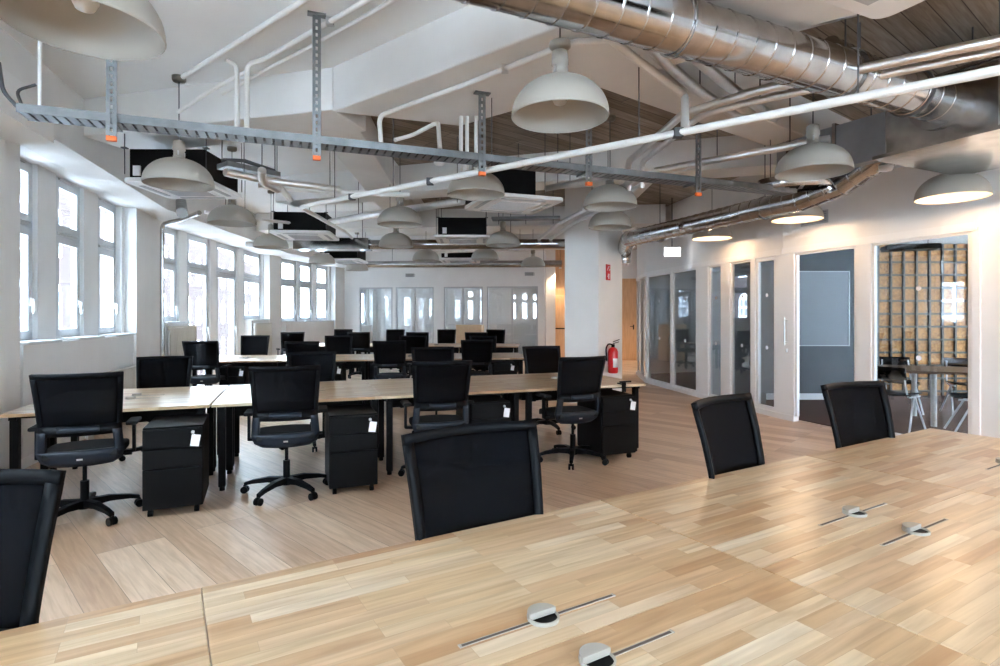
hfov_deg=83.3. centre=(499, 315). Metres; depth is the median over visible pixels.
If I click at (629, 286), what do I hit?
door
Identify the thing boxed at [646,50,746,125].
pipe
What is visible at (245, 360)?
desk
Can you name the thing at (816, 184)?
grille
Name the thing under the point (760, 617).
desk
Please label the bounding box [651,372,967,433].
floor
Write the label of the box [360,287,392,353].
window
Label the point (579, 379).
chair
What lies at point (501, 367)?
pedestal
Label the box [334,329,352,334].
chair
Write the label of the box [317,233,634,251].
ceiling beam
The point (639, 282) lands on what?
window
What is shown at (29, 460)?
baseboard
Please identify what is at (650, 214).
ceiling beam
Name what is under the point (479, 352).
chair
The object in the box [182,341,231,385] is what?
chair
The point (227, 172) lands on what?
pipe
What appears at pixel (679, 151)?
air duct
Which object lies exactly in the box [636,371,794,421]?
trim
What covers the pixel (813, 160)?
pendant lamp
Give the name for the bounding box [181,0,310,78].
pipe
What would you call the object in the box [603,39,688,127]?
pipe
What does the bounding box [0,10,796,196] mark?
cable tray
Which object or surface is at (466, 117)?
pipe
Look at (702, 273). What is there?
trim
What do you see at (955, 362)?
cafe chair
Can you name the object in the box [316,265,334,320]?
window
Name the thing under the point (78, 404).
chair
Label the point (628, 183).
pipe
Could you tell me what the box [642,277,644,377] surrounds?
window
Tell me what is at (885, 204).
wall
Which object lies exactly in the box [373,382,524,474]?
desk
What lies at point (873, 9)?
pendant lamp
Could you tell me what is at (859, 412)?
chair
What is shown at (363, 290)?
window
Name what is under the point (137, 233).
wall
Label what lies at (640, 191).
ceiling beam
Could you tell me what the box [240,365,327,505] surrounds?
chair
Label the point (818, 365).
wall
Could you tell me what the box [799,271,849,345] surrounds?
whiteboard
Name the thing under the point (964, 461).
desk
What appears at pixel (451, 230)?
air conditioner
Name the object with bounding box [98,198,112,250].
window pane
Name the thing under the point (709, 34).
air duct
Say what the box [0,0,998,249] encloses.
ceiling
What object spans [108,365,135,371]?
grille
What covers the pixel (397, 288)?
window
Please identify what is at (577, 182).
pipe
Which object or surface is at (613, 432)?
pedestal
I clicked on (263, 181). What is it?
pipe
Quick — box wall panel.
[879,244,967,395]
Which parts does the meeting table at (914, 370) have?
leg, leg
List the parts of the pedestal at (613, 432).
drawer, drawer, drawer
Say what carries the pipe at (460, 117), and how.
hanging from the ceiling beam at (469, 42)
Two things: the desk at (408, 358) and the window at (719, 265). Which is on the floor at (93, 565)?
the desk at (408, 358)
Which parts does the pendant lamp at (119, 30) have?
bulb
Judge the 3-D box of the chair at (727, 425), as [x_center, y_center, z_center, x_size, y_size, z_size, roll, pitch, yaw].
[1.230,0.933,2.572,0.745,1.072,0.711,0,0,-40]
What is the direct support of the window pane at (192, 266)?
attached to the window at (193, 268)
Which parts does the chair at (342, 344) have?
frame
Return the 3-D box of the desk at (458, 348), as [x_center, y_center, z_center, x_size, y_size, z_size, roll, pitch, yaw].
[-1.641,1.090,13.946,1.398,0.760,0.698,0,0,4]
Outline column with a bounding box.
[565,186,621,402]
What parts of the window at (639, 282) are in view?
pane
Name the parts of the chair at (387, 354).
frame, frame, seat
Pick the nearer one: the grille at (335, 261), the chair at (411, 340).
the chair at (411, 340)
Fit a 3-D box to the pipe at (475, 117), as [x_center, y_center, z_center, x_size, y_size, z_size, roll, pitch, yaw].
[-0.220,-1.580,5.150,0.034,0.500,0.036,0,0,0]
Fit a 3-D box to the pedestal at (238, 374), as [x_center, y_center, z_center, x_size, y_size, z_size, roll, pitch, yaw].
[-4.341,1.143,9.281,0.390,0.655,0.572,0,0,-8]
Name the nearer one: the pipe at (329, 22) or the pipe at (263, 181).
the pipe at (329, 22)
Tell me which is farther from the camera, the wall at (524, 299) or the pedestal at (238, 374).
the wall at (524, 299)
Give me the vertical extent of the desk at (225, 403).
0.760 m
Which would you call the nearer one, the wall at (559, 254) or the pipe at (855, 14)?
the pipe at (855, 14)
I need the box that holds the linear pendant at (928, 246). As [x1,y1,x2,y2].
[881,243,941,251]
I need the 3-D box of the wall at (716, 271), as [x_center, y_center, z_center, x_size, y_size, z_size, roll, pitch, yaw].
[4.907,0.070,12.518,2.662,2.800,5.290,0,0,-4]
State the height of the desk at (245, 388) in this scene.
0.760 m
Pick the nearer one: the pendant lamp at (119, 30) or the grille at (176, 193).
the pendant lamp at (119, 30)
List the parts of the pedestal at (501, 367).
drawer, drawer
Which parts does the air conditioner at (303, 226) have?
rod, panel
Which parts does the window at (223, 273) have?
sash, sash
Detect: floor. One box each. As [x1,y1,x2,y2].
[25,354,835,664]
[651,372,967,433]
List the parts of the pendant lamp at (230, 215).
lamp shade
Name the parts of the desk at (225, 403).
leg, leg, frame, leg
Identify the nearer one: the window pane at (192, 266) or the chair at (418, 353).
the chair at (418, 353)
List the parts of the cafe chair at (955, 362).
backrest, seat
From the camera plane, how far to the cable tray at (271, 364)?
9.64 m
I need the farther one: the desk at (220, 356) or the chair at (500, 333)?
the chair at (500, 333)
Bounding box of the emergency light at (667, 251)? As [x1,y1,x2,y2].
[663,247,680,256]
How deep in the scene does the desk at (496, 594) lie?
1.48 m
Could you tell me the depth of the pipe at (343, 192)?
6.49 m
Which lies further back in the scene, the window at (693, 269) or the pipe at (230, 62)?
the window at (693, 269)
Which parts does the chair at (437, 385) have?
armrest, seat, frame, frame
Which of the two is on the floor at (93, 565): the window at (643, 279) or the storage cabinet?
the storage cabinet
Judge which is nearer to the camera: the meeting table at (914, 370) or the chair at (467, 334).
the meeting table at (914, 370)
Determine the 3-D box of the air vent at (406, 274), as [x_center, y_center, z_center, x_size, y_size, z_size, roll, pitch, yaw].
[-3.002,-1.370,18.895,0.360,0.120,0.018,0,0,0]
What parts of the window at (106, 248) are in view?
frame, sash, sash, handle, sill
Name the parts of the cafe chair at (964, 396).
seat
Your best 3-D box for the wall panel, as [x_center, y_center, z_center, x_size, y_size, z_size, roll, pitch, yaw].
[8.648,0.070,10.254,4.030,2.760,0.062,0,0,0]
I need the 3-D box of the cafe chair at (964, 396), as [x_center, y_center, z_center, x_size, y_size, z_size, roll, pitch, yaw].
[5.836,1.044,6.901,0.543,0.816,0.503,0,0,28]
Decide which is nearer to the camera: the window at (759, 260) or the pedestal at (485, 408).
the pedestal at (485, 408)
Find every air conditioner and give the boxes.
[120,134,241,198]
[269,192,338,240]
[324,232,367,263]
[434,197,489,243]
[439,252,479,262]
[457,137,562,214]
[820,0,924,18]
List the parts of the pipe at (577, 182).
hanger rod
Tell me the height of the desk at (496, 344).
0.760 m
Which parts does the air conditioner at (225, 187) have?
rod, panel, rod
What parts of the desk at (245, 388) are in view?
leg, leg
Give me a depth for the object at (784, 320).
7.92 m
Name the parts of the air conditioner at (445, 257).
panel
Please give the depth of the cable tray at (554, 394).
6.18 m
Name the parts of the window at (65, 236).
frame, sash, sash, handle, sill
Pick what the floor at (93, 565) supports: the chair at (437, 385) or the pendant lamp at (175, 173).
the chair at (437, 385)
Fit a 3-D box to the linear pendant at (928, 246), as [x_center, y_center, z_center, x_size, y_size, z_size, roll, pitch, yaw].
[5.593,-1.113,7.662,0.620,0.435,0.300,0,0,22]
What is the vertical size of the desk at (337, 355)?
0.760 m
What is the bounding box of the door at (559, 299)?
[555,295,564,356]
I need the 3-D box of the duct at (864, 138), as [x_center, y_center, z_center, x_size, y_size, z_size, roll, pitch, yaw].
[3.480,-1.825,5.635,0.540,0.810,1.192,0,0,-30]
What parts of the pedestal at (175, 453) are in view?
drawer, drawer, drawer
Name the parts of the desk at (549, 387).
leg, leg, frame, leg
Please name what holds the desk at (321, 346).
on the floor at (93, 565)
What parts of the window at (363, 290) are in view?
sash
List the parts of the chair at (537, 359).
leg, frame, leg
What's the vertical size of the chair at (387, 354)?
1.072 m
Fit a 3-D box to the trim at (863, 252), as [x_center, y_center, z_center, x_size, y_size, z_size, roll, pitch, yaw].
[4.484,0.275,6.888,0.090,2.390,0.192,0,0,-20]
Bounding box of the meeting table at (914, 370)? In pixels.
[877,364,967,426]
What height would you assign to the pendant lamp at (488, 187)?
1.012 m
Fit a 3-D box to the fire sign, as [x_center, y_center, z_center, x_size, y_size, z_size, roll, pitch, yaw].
[1.864,-0.750,9.650,0.030,0.270,0.150,0,0,38]
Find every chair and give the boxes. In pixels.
[0,469,66,630]
[27,371,141,526]
[119,356,192,460]
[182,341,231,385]
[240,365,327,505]
[241,335,269,354]
[276,332,304,354]
[279,351,335,451]
[284,341,318,365]
[325,335,352,369]
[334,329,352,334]
[347,332,372,378]
[371,341,411,407]
[381,329,404,369]
[397,335,426,377]
[398,360,473,476]
[401,420,542,540]
[406,332,428,376]
[411,347,453,432]
[437,329,455,342]
[461,340,495,375]
[465,332,487,370]
[470,336,496,370]
[486,329,504,343]
[522,346,575,434]
[535,356,608,469]
[691,393,764,478]
[820,381,894,448]
[877,366,925,432]
[879,357,923,414]
[940,358,967,413]
[944,392,967,431]
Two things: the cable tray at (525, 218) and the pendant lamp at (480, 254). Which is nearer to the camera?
the cable tray at (525, 218)
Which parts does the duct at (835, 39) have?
hanger rod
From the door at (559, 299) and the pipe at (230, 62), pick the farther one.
the door at (559, 299)
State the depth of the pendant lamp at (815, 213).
7.15 m
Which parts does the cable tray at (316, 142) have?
hanger rod, rail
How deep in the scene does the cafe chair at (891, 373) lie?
7.04 m
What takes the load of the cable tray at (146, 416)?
on the desk at (148, 408)
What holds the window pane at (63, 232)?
attached to the window at (65, 236)
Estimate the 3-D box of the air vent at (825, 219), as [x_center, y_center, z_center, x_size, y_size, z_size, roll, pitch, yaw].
[4.209,-1.310,7.526,0.022,0.170,0.400,0,0,-23]
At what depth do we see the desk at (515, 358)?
9.90 m
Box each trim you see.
[636,221,977,280]
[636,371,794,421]
[645,276,647,378]
[670,272,672,385]
[696,266,708,394]
[721,263,730,394]
[751,259,755,406]
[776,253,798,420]
[856,244,871,380]
[971,226,980,434]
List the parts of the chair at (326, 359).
frame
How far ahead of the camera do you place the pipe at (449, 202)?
7.71 m
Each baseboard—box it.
[5,352,373,468]
[766,393,823,399]
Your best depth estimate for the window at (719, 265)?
9.82 m
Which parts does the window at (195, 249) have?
pane, pane, pane, pane, pane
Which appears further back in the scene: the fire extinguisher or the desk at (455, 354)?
the desk at (455, 354)
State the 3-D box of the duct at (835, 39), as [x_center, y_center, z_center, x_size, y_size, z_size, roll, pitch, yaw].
[2.831,-2.021,4.316,1.038,0.417,0.158,0,0,-28]
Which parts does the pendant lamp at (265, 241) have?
lamp shade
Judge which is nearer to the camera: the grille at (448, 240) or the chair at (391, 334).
the grille at (448, 240)
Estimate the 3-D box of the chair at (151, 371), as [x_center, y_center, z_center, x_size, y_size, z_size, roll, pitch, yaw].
[-3.561,0.953,5.894,0.745,1.032,0.711,0,0,-20]
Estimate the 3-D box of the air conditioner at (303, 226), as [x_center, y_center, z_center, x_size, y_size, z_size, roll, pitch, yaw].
[-3.266,-1.774,9.461,0.950,0.911,0.950,0,0,-6]
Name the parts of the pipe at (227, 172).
hanger rod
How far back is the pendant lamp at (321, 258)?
12.85 m
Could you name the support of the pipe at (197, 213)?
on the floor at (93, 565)
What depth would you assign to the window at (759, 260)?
8.55 m
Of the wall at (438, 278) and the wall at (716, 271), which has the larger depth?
the wall at (438, 278)
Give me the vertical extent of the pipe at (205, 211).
0.754 m
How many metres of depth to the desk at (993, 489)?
2.36 m
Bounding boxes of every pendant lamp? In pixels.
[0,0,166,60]
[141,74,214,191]
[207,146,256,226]
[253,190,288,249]
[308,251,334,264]
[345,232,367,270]
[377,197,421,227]
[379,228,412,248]
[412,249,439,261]
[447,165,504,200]
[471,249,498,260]
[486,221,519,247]
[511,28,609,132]
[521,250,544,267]
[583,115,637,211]
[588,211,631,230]
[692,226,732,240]
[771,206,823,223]
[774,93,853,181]
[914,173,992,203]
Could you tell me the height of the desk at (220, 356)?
0.760 m
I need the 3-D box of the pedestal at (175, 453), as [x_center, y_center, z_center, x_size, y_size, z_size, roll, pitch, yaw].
[-2.503,1.143,4.365,0.390,0.655,0.572,0,0,-23]
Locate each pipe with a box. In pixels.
[160,211,201,355]
[176,70,250,113]
[176,199,187,217]
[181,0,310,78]
[204,199,290,223]
[221,0,398,95]
[223,142,340,193]
[225,58,239,126]
[244,0,373,127]
[258,144,280,193]
[258,183,409,197]
[278,177,292,202]
[300,14,999,238]
[328,182,464,223]
[377,37,607,141]
[394,121,441,148]
[433,249,540,252]
[459,116,462,170]
[465,116,468,170]
[474,116,477,169]
[537,181,635,240]
[544,133,611,190]
[549,182,647,240]
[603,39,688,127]
[625,0,999,190]
[639,46,999,187]
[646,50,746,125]
[653,89,830,172]
[691,62,778,122]
[796,13,859,30]
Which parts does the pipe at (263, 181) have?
hanger rod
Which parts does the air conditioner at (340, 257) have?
panel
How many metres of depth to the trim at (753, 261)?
8.63 m
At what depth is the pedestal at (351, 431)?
4.64 m
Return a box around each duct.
[245,198,564,250]
[276,135,776,206]
[366,249,561,267]
[454,0,962,122]
[618,145,894,263]
[777,108,903,168]
[825,22,875,55]
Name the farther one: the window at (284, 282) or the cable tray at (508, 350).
the window at (284, 282)
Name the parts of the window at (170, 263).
frame, sash, sash, sill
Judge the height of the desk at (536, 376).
0.760 m
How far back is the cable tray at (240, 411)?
5.39 m
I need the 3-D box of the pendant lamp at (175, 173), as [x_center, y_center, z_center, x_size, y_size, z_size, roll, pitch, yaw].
[-2.991,-1.724,5.237,0.600,1.012,0.600,0,0,38]
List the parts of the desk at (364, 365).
frame, leg, leg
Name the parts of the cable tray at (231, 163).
hanger rod, hanger rod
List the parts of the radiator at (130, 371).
panel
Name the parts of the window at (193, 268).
sash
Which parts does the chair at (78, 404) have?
armrest, leg, leg, frame, frame, seat, leg, leg, armrest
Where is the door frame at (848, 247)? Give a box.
[795,246,855,415]
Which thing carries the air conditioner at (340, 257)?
hanging from the ceiling at (195, 30)
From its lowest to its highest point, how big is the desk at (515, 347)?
0.760 m
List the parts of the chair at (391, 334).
frame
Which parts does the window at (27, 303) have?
frame, sash, sash, handle, sill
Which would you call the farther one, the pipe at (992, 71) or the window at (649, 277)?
the window at (649, 277)
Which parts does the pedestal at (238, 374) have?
drawer, drawer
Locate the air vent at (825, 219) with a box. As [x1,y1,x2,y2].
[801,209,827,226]
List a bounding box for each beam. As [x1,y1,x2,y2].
[0,27,347,267]
[84,67,365,150]
[256,204,664,233]
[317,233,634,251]
[321,115,414,209]
[333,0,854,125]
[599,61,850,145]
[622,183,651,211]
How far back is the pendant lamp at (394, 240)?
9.69 m
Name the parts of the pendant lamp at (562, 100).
bulb, lamp shade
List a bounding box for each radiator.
[86,365,136,439]
[167,325,196,386]
[253,323,271,354]
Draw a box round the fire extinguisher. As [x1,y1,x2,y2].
[605,339,619,372]
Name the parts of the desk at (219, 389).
leg, leg, leg, leg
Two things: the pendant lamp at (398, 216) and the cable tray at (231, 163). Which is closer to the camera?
the cable tray at (231, 163)
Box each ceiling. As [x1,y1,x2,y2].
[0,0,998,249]
[905,235,967,242]
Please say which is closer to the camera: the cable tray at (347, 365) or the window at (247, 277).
the cable tray at (347, 365)
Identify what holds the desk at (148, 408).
on the floor at (93, 565)
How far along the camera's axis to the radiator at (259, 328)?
14.38 m
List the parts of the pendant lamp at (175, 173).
lamp shade, cord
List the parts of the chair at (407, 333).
frame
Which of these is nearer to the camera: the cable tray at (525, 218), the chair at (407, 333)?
the cable tray at (525, 218)
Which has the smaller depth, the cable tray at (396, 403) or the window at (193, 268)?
the cable tray at (396, 403)
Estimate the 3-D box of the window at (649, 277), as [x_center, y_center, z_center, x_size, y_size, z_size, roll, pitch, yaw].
[3.352,0.258,11.783,0.051,2.275,1.090,0,0,-9]
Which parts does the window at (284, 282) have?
sash, sash, frame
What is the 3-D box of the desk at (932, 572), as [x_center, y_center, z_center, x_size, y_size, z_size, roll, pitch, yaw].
[1.536,1.090,1.686,1.398,0.760,0.698,0,0,-31]
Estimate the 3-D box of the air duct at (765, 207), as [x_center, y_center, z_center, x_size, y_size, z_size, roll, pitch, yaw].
[2.797,-1.586,7.593,0.644,1.288,5.554,0,0,-16]
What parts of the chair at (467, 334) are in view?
frame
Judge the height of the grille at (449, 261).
0.008 m
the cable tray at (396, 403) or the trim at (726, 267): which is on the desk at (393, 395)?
the cable tray at (396, 403)
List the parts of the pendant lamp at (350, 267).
lamp shade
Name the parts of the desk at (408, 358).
leg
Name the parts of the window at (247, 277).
frame, sash, sash, sill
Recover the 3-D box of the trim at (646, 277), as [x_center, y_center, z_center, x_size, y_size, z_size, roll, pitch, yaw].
[3.268,0.275,12.408,0.091,2.390,0.182,0,0,0]
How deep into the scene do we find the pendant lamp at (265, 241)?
9.85 m
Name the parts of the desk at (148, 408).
leg, leg, frame, leg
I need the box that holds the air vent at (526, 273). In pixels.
[525,272,534,275]
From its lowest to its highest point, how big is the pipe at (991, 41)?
0.877 m
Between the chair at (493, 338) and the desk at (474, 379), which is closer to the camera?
the desk at (474, 379)
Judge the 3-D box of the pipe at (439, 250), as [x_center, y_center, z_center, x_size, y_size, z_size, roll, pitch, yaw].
[-0.252,-1.834,12.540,3.326,0.793,0.305,0,0,20]
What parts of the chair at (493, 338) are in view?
seat, frame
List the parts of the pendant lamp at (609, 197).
lamp shade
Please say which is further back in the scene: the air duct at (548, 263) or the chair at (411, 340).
the air duct at (548, 263)
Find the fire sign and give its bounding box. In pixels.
[606,264,609,279]
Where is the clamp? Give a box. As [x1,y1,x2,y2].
[617,381,630,391]
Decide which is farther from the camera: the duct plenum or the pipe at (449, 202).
the pipe at (449, 202)
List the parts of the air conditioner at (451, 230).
panel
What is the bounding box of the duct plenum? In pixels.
[872,27,999,174]
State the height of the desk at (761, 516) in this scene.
0.760 m
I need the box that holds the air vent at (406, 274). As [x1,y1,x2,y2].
[405,273,414,276]
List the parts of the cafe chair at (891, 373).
backrest, seat, rail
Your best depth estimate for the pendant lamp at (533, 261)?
13.64 m
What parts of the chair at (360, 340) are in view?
frame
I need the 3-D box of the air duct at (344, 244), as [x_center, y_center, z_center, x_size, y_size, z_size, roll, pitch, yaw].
[-1.760,-1.738,10.602,6.085,0.985,0.385,0,0,0]
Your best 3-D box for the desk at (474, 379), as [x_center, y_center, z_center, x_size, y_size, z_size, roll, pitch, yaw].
[-0.762,1.090,6.332,1.398,0.760,0.698,0,0,-20]
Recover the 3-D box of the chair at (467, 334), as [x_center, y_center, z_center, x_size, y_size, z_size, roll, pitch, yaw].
[-0.537,0.923,13.272,0.745,1.092,0.711,0,0,4]
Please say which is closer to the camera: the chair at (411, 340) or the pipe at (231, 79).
the pipe at (231, 79)
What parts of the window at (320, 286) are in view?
sash, sash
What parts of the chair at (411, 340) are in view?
frame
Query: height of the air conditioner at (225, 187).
0.881 m
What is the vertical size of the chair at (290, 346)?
1.072 m
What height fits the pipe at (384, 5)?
0.215 m
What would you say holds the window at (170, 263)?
in the wall at (137, 233)
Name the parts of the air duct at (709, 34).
hanger rod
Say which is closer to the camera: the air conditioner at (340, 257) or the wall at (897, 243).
the wall at (897, 243)
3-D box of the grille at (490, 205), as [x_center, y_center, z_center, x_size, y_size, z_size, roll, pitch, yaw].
[0.145,-1.328,6.795,0.532,0.008,0.532,0,0,-20]
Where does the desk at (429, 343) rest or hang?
on the floor at (93, 565)
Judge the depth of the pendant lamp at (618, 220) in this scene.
7.58 m
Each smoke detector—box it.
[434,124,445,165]
[878,164,893,171]
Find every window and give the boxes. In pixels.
[20,158,62,344]
[20,171,255,374]
[56,176,104,339]
[98,197,136,336]
[165,227,190,323]
[187,233,208,374]
[216,242,236,354]
[243,250,269,320]
[281,259,303,321]
[299,262,318,321]
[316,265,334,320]
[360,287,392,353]
[362,289,371,325]
[396,287,433,342]
[444,287,482,328]
[487,286,537,345]
[637,279,641,373]
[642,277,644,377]
[648,272,669,384]
[673,268,695,391]
[709,264,720,395]
[731,260,750,393]
[756,256,775,411]
[872,231,970,435]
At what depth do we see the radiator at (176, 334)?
10.11 m
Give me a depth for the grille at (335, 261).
13.80 m
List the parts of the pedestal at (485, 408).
drawer, drawer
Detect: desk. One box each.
[0,394,219,475]
[0,588,210,665]
[50,385,227,470]
[192,357,286,385]
[202,500,759,665]
[210,355,285,385]
[211,387,382,490]
[222,380,371,469]
[280,357,369,379]
[319,344,352,371]
[336,354,373,379]
[349,344,401,372]
[366,375,499,457]
[367,355,411,379]
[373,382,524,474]
[406,344,460,374]
[429,343,460,348]
[454,353,521,373]
[454,355,525,373]
[460,345,518,352]
[482,373,607,399]
[496,344,519,371]
[499,569,989,665]
[503,377,644,450]
[601,455,968,568]
[762,491,999,665]
[806,428,999,490]
[971,480,999,497]
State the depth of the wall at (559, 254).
18.95 m
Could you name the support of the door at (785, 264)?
attached to the wall at (885, 204)
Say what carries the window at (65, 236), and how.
in the wall at (137, 233)
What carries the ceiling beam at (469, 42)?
attached to the ceiling at (195, 30)
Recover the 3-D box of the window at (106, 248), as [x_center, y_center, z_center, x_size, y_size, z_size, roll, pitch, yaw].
[-5.482,-0.673,7.973,0.345,1.913,0.771,0,0,-16]
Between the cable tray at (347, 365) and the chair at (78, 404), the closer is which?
the chair at (78, 404)
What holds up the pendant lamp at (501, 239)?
hanging from the ceiling at (195, 30)
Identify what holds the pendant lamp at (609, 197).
hanging from the ceiling at (195, 30)
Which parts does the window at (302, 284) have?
frame, sash, sash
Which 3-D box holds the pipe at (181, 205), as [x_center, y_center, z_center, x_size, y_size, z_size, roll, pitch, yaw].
[-4.000,-1.321,7.053,0.124,0.451,1.830,0,0,-30]
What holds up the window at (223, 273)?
in the wall at (137, 233)
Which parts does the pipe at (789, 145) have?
hanger rod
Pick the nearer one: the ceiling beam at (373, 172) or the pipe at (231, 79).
the pipe at (231, 79)
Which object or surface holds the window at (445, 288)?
in the wall at (438, 278)
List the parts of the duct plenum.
hanger rod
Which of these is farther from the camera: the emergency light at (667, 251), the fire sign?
the emergency light at (667, 251)
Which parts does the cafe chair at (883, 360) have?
backrest, seat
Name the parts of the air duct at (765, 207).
hanger rod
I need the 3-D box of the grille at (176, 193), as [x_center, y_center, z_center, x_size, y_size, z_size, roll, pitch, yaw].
[-3.405,-1.358,6.118,0.482,0.008,0.482,0,0,-1]
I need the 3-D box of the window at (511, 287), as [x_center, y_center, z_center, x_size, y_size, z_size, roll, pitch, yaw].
[0.405,0.250,18.456,1.687,2.440,0.080,0,0,8]
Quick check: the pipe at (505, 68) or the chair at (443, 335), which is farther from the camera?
the chair at (443, 335)
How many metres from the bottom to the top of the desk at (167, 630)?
0.760 m
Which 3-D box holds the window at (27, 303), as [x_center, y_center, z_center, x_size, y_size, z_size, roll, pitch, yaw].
[-4.819,-0.673,5.718,0.345,1.913,0.719,0,0,-16]
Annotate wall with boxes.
[0,67,376,468]
[344,250,544,353]
[377,250,695,373]
[555,250,564,294]
[637,166,999,437]
[712,266,720,395]
[735,246,878,404]
[897,243,967,395]
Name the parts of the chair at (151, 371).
frame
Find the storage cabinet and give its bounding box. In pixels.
[456,325,483,342]
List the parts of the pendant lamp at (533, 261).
lamp shade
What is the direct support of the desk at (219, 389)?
on the floor at (93, 565)
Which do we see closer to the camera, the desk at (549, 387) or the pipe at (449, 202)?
the desk at (549, 387)
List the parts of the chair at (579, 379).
armrest, leg, leg, seat, leg, frame, frame, leg, leg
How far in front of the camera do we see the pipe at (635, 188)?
8.27 m
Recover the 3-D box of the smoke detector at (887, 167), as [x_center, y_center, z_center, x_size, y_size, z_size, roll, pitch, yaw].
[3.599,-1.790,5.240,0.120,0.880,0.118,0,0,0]
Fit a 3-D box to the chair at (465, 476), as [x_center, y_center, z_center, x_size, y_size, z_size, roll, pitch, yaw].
[0.016,0.933,1.834,0.745,1.072,0.711,0,0,-30]
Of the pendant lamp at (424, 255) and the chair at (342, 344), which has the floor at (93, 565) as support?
the chair at (342, 344)
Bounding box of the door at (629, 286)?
[622,279,636,359]
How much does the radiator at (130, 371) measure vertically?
0.751 m
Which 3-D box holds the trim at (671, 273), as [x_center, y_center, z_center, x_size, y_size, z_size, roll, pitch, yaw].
[3.452,0.275,11.203,0.090,2.390,0.086,0,0,-9]
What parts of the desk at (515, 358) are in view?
frame, leg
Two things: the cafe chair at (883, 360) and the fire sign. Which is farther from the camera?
the fire sign
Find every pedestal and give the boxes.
[142,413,208,516]
[219,364,254,386]
[325,404,377,493]
[335,363,345,380]
[456,395,509,423]
[492,361,514,395]
[577,389,635,459]
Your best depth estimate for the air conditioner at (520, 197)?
6.52 m
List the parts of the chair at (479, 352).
frame, seat, frame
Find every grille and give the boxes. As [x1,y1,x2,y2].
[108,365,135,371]
[154,187,218,195]
[287,235,324,239]
[335,261,356,262]
[447,239,477,242]
[448,260,470,262]
[485,200,540,211]
[758,140,831,191]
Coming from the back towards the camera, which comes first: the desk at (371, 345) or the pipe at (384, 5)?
the desk at (371, 345)
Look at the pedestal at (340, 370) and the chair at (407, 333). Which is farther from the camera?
the chair at (407, 333)
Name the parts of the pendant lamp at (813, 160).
cord, lamp shade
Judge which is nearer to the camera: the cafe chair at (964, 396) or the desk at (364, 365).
the cafe chair at (964, 396)
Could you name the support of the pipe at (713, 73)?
hanging from the ceiling at (195, 30)
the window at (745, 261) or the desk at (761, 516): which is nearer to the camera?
the desk at (761, 516)
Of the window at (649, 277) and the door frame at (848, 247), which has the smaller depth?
the door frame at (848, 247)
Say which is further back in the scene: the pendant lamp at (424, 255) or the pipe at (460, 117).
the pendant lamp at (424, 255)
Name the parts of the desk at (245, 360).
leg, frame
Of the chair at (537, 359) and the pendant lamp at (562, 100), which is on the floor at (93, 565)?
the chair at (537, 359)
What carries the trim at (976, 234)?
attached to the wall at (885, 204)
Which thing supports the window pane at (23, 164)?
attached to the window at (27, 303)
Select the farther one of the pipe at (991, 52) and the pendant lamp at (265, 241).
the pendant lamp at (265, 241)
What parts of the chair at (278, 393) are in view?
armrest, leg, leg, frame, seat, frame, leg, leg, armrest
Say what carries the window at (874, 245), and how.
in the wall at (885, 204)
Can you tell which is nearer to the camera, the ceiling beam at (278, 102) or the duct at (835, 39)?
the duct at (835, 39)
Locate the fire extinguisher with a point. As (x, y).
(612, 360)
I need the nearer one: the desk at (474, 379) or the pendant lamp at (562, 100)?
the pendant lamp at (562, 100)
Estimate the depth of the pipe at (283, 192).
6.36 m
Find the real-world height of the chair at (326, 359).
1.052 m
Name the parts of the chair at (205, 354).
frame, frame, seat, armrest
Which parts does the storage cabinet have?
door, door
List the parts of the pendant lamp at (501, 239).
lamp shade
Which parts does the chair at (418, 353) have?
frame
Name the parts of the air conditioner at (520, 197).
panel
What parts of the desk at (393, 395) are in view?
leg, leg, frame, leg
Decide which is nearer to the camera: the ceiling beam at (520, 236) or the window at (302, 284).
the ceiling beam at (520, 236)
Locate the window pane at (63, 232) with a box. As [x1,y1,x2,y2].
[57,178,76,239]
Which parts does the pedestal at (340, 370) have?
drawer, drawer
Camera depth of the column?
9.51 m
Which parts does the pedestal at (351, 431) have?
drawer, drawer, drawer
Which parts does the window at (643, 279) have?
pane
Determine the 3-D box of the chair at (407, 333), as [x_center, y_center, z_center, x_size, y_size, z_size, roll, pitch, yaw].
[-1.917,0.923,13.372,0.745,1.092,0.711,0,0,4]
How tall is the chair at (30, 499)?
1.072 m
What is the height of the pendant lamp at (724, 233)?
1.012 m
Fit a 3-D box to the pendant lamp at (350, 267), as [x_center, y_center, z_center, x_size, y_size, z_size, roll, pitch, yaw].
[-3.824,-1.724,15.027,0.600,1.012,0.600,0,0,-16]
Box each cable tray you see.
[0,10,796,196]
[122,410,196,421]
[217,140,280,177]
[219,363,278,367]
[237,401,359,415]
[345,362,361,367]
[393,399,413,407]
[491,213,559,223]
[496,348,512,352]
[519,392,556,399]
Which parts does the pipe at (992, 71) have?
hanger rod, hanger rod, hanger rod, hanger rod, hanger rod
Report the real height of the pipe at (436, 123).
0.464 m
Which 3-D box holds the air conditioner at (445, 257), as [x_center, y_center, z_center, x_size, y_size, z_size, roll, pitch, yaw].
[-0.976,-1.774,13.715,0.950,0.911,0.950,0,0,0]
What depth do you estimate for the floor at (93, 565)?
4.34 m
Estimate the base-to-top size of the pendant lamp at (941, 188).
1.092 m
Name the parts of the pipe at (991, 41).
hanger rod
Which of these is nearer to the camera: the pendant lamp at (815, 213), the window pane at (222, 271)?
the pendant lamp at (815, 213)

